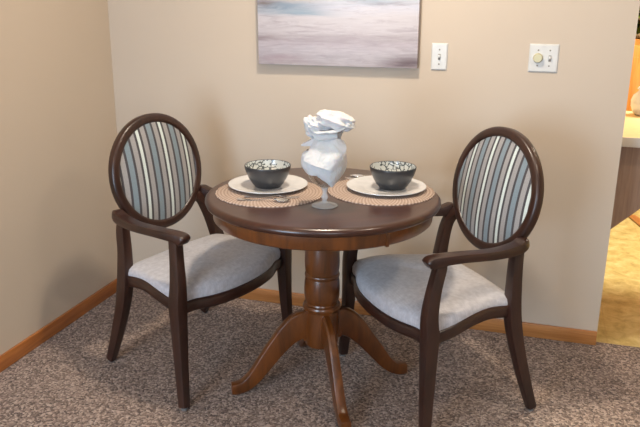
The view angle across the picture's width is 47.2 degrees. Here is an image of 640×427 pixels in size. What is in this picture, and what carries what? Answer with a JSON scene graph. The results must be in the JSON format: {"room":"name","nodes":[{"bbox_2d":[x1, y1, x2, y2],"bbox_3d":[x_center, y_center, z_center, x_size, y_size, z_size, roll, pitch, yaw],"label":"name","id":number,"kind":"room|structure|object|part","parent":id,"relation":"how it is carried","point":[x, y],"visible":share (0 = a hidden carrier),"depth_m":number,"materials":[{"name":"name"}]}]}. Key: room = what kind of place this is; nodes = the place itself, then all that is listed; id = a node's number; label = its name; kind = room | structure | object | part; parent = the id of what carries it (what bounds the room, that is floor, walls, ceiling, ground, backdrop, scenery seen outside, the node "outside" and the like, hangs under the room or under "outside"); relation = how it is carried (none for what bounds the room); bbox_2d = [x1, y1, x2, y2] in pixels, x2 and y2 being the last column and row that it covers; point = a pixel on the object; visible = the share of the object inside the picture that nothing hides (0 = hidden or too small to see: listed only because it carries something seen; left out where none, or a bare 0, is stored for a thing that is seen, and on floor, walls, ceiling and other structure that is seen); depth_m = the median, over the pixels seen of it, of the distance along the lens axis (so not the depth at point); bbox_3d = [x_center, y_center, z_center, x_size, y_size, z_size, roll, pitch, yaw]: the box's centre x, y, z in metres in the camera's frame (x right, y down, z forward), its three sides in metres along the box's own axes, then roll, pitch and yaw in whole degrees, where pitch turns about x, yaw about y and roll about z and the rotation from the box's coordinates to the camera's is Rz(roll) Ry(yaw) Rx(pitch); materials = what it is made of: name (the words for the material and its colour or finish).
{"room":"dining room","nodes":[
{"label":"dining room","id":0,"kind":"room"},
{"bbox_2d":[0,0,119,354],"bbox_3d":[-1.203,-0.641,3.107,0.100,2.490,9.200,5,18,16],"label":"wall","id":1,"kind":"structure","parent":0,"point":[58,127],"depth_m":3.19,"materials":[{"name":"paint"}]},
{"bbox_2d":[0,279,116,371],"bbox_3d":[-1.733,1.030,1.598,0.013,0.066,5.000,5,18,16],"label":"baseboard","id":2,"kind":"structure","parent":1,"relation":"attached to","point":[33,341],"depth_m":3.30,"materials":[{"name":"brown wood"}]},
{"bbox_2d":[0,209,639,426],"bbox_3d":[1.229,0.760,2.770,5.000,0.050,9.000,5,18,16],"label":"floor","id":3,"kind":"structure","parent":0,"point":[69,380],"depth_m":2.97,"materials":[{"name":"carpet"}]},
{"bbox_2d":[106,113,291,410],"bbox_3d":[-0.516,0.120,2.995,0.588,1.013,0.768,12,20,33],"label":"armchair","id":4,"kind":"object","parent":3,"relation":"on","point":[154,165],"visible":0.87,"depth_m":2.91,"materials":[{"name":"brown wood"}]},
{"bbox_3d":[-0.795,0.276,2.962,0.172,0.717,0.133,12,20,33],"label":"leg","id":5,"kind":"part","parent":4,"relation":"part of","materials":[{"name":"brown wood"}]},
{"bbox_3d":[-0.651,0.053,2.740,0.449,0.053,0.075,15,22,39],"label":"armrest","id":6,"kind":"part","parent":4,"relation":"part of","materials":[{"name":"brown wood"}]},
{"bbox_3d":[-0.672,-0.176,3.036,0.105,0.474,0.486,12,20,33],"label":"frame","id":7,"kind":"part","parent":4,"relation":"part of","materials":[{"name":"brown wood"}]},
{"bbox_3d":[-0.672,-0.176,3.036,0.064,0.410,0.420,2,15,35],"label":"backrest","id":8,"kind":"part","parent":4,"relation":"part of","materials":[{"name":"fabric"}]},
{"bbox_3d":[-0.515,0.407,2.685,0.069,0.632,0.150,-5,18,-19],"label":"leg","id":9,"kind":"part","parent":4,"relation":"part of","materials":[{"name":"brown wood"}]},
{"bbox_3d":[-0.459,0.197,2.993,0.419,0.102,0.630,12,20,33],"label":"seat","id":10,"kind":"part","parent":4,"relation":"part of","materials":[{"name":"fabric"}]},
{"bbox_3d":[-0.460,0.238,3.006,0.436,0.088,0.643,12,20,33],"label":"seat frame","id":11,"kind":"part","parent":4,"relation":"part of","materials":[{"name":"brown wood"}]},
{"bbox_3d":[-0.338,-0.076,3.173,0.449,0.053,0.075,9,19,27],"label":"armrest","id":12,"kind":"part","parent":4,"relation":"part of","materials":[{"name":"brown wood"}]},
{"bbox_3d":[-0.527,0.161,3.352,0.194,0.719,0.168,12,20,33],"label":"leg","id":13,"kind":"part","parent":4,"relation":"part of","materials":[{"name":"brown wood"}]},
{"bbox_3d":[-0.165,0.251,3.201,0.074,0.629,0.100,12,20,33],"label":"leg","id":14,"kind":"part","parent":4,"relation":"part of","materials":[{"name":"brown wood"}]},
{"bbox_2d":[205,168,440,426],"bbox_3d":[0.008,0.300,2.806,0.860,0.782,0.860,11,20,30],"label":"pedestal table","id":15,"kind":"object","parent":3,"relation":"on","point":[322,233],"visible":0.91,"depth_m":2.59,"materials":[{"name":"brown wood"}]},
{"bbox_3d":[-0.184,0.533,2.826,0.323,0.321,0.041,-4,18,-14],"label":"leg","id":16,"kind":"part","parent":15,"relation":"part of","materials":[{"name":"brown wood"}]},
{"bbox_2d":[215,182,324,207],"bbox_3d":[-0.184,-0.080,2.696,0.401,0.005,0.401,5,18,16],"label":"placemat","id":17,"kind":"object","parent":15,"relation":"on","point":[311,192],"visible":0.68,"depth_m":2.62,"materials":[{"name":"beige wicker"}]},
{"bbox_2d":[237,198,289,201],"bbox_3d":[-0.198,-0.048,2.568,0.188,0.010,0.040,2,17,4],"label":"spoon","id":18,"kind":"object","parent":17,"relation":"on","point":[275,199],"visible":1,"depth_m":2.57,"materials":[{"name":"silver metal"}]},
{"bbox_3d":[-0.224,-0.049,2.570,0.135,0.010,0.017,2,17,4],"label":"handle","id":19,"kind":"part","parent":18,"relation":"part of","materials":[{"name":"silver metal"}]},
{"bbox_2d":[275,198,289,201],"bbox_3d":[-0.133,-0.045,2.563,0.059,0.008,0.040,2,17,4],"label":"bowl","id":20,"kind":"object","parent":18,"relation":"on","point":[276,199],"depth_m":2.57,"materials":[{"name":"silver metal"}]},
{"bbox_2d":[228,175,307,193],"bbox_3d":[-0.195,-0.108,2.752,0.297,0.016,0.297,5,18,16],"label":"dinner plate","id":21,"kind":"object","parent":17,"relation":"on","point":[292,183],"visible":0.76,"depth_m":2.73,"materials":[{"name":"white ceramic"}]},
{"bbox_2d":[244,159,290,188],"bbox_3d":[-0.194,-0.143,2.732,0.173,0.082,0.173,5,18,16],"label":"bowl","id":22,"kind":"object","parent":21,"relation":"on","point":[264,173],"visible":1,"depth_m":2.69,"materials":[{"name":"grey ceramic"}]},
{"bbox_2d":[244,195,299,198],"bbox_3d":[-0.170,-0.060,2.607,0.198,0.010,0.024,0,17,0],"label":"fork","id":23,"kind":"object","parent":17,"relation":"on","point":[283,196],"visible":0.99,"depth_m":2.60,"materials":[{"name":"silver metal"}]},
{"bbox_3d":[-0.194,-0.060,2.607,0.150,0.010,0.024,0,17,0],"label":"handle","id":24,"kind":"part","parent":23,"relation":"part of","materials":[{"name":"silver metal"}]},
{"bbox_3d":[-0.043,0.464,3.054,0.041,0.321,0.323,-4,18,-14],"label":"leg","id":25,"kind":"part","parent":15,"relation":"part of","materials":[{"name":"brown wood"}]},
{"bbox_2d":[308,175,340,208],"bbox_3d":[0.017,-0.115,2.507,0.130,0.186,0.130,5,18,16],"label":"goblet","id":26,"kind":"object","parent":15,"relation":"on","point":[317,183],"visible":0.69,"depth_m":2.51,"materials":[{"name":"clear glass"}]},
{"bbox_2d":[308,175,340,188],"bbox_3d":[0.017,-0.146,2.498,0.130,0.120,0.130,5,18,16],"label":"bowl","id":27,"kind":"object","parent":26,"relation":"on","point":[317,183],"depth_m":2.48,"materials":[{"name":"clear glass"}]},
{"bbox_3d":[0.016,-0.058,2.525,0.089,0.066,0.089,5,18,16],"label":"stem and foot","id":28,"kind":"part","parent":26,"relation":"part of","materials":[{"name":"clear glass"}]},
{"bbox_2d":[301,109,355,186],"bbox_3d":[0.024,-0.219,2.453,0.184,0.257,0.160,5,18,16],"label":"napkin","id":29,"kind":"object","parent":26,"relation":"in","point":[326,158],"visible":1,"depth_m":2.41,"materials":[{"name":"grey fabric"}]},
{"bbox_3d":[0.054,0.576,2.692,0.041,0.321,0.323,-4,18,-14],"label":"leg","id":30,"kind":"part","parent":15,"relation":"part of","materials":[{"name":"brown wood"}]},
{"bbox_3d":[0.195,0.508,2.920,0.323,0.321,0.041,-4,18,-14],"label":"leg","id":31,"kind":"part","parent":15,"relation":"part of","materials":[{"name":"brown wood"}]},
{"bbox_2d":[328,179,434,205],"bbox_3d":[0.227,-0.086,2.727,0.399,0.005,0.399,-1,17,-6],"label":"placemat","id":32,"kind":"object","parent":15,"relation":"on","point":[340,191],"visible":0.63,"depth_m":2.63,"materials":[{"name":"beige wicker"}]},
{"bbox_2d":[350,174,370,176],"bbox_3d":[0.213,-0.146,2.901,0.188,0.010,0.040,2,17,5],"label":"spoon","id":33,"kind":"object","parent":32,"relation":"on","point":[352,175],"visible":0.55,"depth_m":2.91,"materials":[{"name":"silver metal"}]},
{"bbox_2d":[350,174,362,176],"bbox_3d":[0.148,-0.148,2.907,0.059,0.008,0.040,2,17,5],"label":"bowl","id":34,"kind":"object","parent":33,"relation":"on","point":[353,175],"depth_m":2.92,"materials":[{"name":"silver metal"}]},
{"bbox_2d":[346,175,425,195],"bbox_3d":[0.247,-0.100,2.740,0.297,0.016,0.297,5,18,16],"label":"dinner plate","id":35,"kind":"object","parent":32,"relation":"on","point":[364,184],"visible":0.77,"depth_m":2.72,"materials":[{"name":"white ceramic"}]},
{"bbox_2d":[370,161,416,190],"bbox_3d":[0.270,-0.137,2.727,0.173,0.082,0.173,11,20,30],"label":"bowl","id":36,"kind":"object","parent":35,"relation":"on","point":[388,175],"visible":1,"depth_m":2.68,"materials":[{"name":"grey ceramic"}]},
{"bbox_2d":[338,126,543,426],"bbox_3d":[0.446,0.192,2.783,0.577,1.016,0.716,-6,18,-21],"label":"armchair","id":37,"kind":"object","parent":3,"relation":"on","point":[430,300],"visible":0.86,"depth_m":2.65,"materials":[{"name":"brown wood"}]},
{"bbox_3d":[0.141,0.302,3.038,0.095,0.631,0.095,-6,18,-21],"label":"leg","id":38,"kind":"part","parent":37,"relation":"part of","materials":[{"name":"brown wood"}]},
{"bbox_3d":[0.405,0.269,2.784,0.466,0.102,0.638,-6,18,-21],"label":"seat","id":39,"kind":"part","parent":37,"relation":"part of","materials":[{"name":"fabric"}]},
{"bbox_3d":[0.405,0.310,2.797,0.483,0.087,0.651,-6,18,-21],"label":"seat frame","id":40,"kind":"part","parent":37,"relation":"part of","materials":[{"name":"brown wood"}]},
{"bbox_3d":[0.378,0.472,2.486,0.093,0.630,0.084,-6,18,-21],"label":"leg","id":41,"kind":"part","parent":37,"relation":"part of","materials":[{"name":"brown wood"}]},
{"bbox_3d":[0.339,-0.011,2.980,0.449,0.057,0.075,-4,18,-15],"label":"armrest","id":42,"kind":"part","parent":37,"relation":"part of","materials":[{"name":"brown wood"}]},
{"bbox_3d":[0.542,0.238,3.120,0.138,0.722,0.140,-6,18,-21],"label":"leg","id":43,"kind":"part","parent":37,"relation":"part of","materials":[{"name":"brown wood"}]},
{"bbox_3d":[0.546,0.140,2.494,0.449,0.057,0.075,-9,19,-27],"label":"armrest","id":44,"kind":"part","parent":37,"relation":"part of","materials":[{"name":"brown wood"}]},
{"bbox_3d":[0.663,-0.091,2.783,0.064,0.410,0.458,4,14,-24],"label":"backrest","id":45,"kind":"part","parent":37,"relation":"part of","materials":[{"name":"fabric"}]},
{"bbox_3d":[0.663,-0.091,2.783,0.116,0.472,0.524,-6,18,-21],"label":"frame","id":46,"kind":"part","parent":37,"relation":"part of","materials":[{"name":"brown wood"}]},
{"bbox_3d":[0.729,0.376,2.671,0.130,0.721,0.135,-6,18,-21],"label":"leg","id":47,"kind":"part","parent":37,"relation":"part of","materials":[{"name":"brown wood"}]},
{"bbox_2d":[611,111,639,228],"bbox_3d":[1.933,0.039,3.531,1.100,0.902,0.800,5,18,16],"label":"kitchen counter","id":48,"kind":"object","parent":3,"relation":"on","point":[627,193],"depth_m":3.31,"materials":[{"name":"beige laminate"}]},
{"bbox_3d":[1.524,-0.094,3.294,0.420,0.433,0.025,5,18,16],"label":"support panel","id":49,"kind":"part","parent":48,"relation":"part of","materials":[{"name":"brown wood"}]},
{"bbox_2d":[623,111,639,137],"bbox_3d":[1.937,-0.373,3.408,1.100,0.042,0.795,5,18,16],"label":"countertop","id":50,"kind":"structure","parent":48,"relation":"on","point":[632,121],"depth_m":3.46,"materials":[{"name":"beige laminate"}]},
{"bbox_2d":[630,86,639,115],"bbox_3d":[1.658,-0.587,3.733,0.136,0.171,0.136,5,18,16],"label":"lidded jar","id":51,"kind":"object","parent":48,"relation":"on","point":[635,100],"visible":1,"depth_m":3.72,"materials":[{"name":"beige ceramic"}]},
{"bbox_2d":[626,35,639,110],"bbox_3d":[2.750,-0.666,5.364,1.300,1.190,0.579,5,18,16],"label":"wall","id":52,"kind":"structure","parent":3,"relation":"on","point":[635,71],"depth_m":5.15,"materials":[{"name":"orange paint"}]},
{"bbox_2d":[636,8,639,33],"bbox_3d":[2.363,-1.426,5.179,0.588,0.365,0.568,2,17,5],"label":"potted plant","id":53,"kind":"object","parent":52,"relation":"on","point":[638,23],"visible":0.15,"depth_m":5.18,"materials":[{"name":"green plant"}]},
{"bbox_2d":[628,215,639,226],"bbox_3d":[2.134,0.327,4.119,0.062,0.014,2.150,1,17,2],"label":"trim","id":54,"kind":"structure","parent":3,"relation":"on","point":[634,218],"depth_m":5.04,"materials":[{"name":"brown wood"}]},
{"bbox_2d":[107,0,639,330],"bbox_3d":[0.130,-0.708,3.281,2.347,2.440,0.120,5,18,16],"label":"wall","id":55,"kind":"structure","parent":0,"point":[195,63],"depth_m":3.23,"materials":[{"name":"paint"}]},
{"bbox_2d":[257,0,419,68],"bbox_3d":[0.072,-0.890,3.160,0.721,0.500,0.033,5,18,16],"label":"painting","id":56,"kind":"object","parent":55,"relation":"attached to","point":[346,33],"visible":1,"depth_m":3.17,"materials":[{"name":"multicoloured fabric"}]},
{"bbox_2d":[239,288,596,344],"bbox_3d":[0.107,0.447,3.564,2.334,0.066,0.013,5,18,16],"label":"baseboard","id":57,"kind":"structure","parent":55,"relation":"attached to","point":[550,332],"depth_m":3.33,"materials":[{"name":"brown wood"}]},
{"bbox_2d":[431,43,447,70],"bbox_3d":[0.504,-0.663,3.102,0.069,0.113,0.018,5,18,16],"label":"light switch","id":58,"kind":"object","parent":55,"relation":"attached to","point":[439,54],"visible":1,"depth_m":3.10,"materials":[{"name":"white plastic"}]},
{"bbox_2d":[528,44,559,72],"bbox_3d":[0.910,-0.631,2.982,0.117,0.114,0.024,5,18,16],"label":"dimmer switch","id":59,"kind":"object","parent":55,"relation":"attached to","point":[544,58],"visible":1,"depth_m":2.98,"materials":[{"name":"white plastic"}]},
{"bbox_3d":[0.887,-0.633,2.984,0.039,0.039,0.016,5,18,16],"label":"dimmer knob","id":60,"kind":"part","parent":59,"relation":"part of","materials":[{"name":"beige plastic"}]}
]}

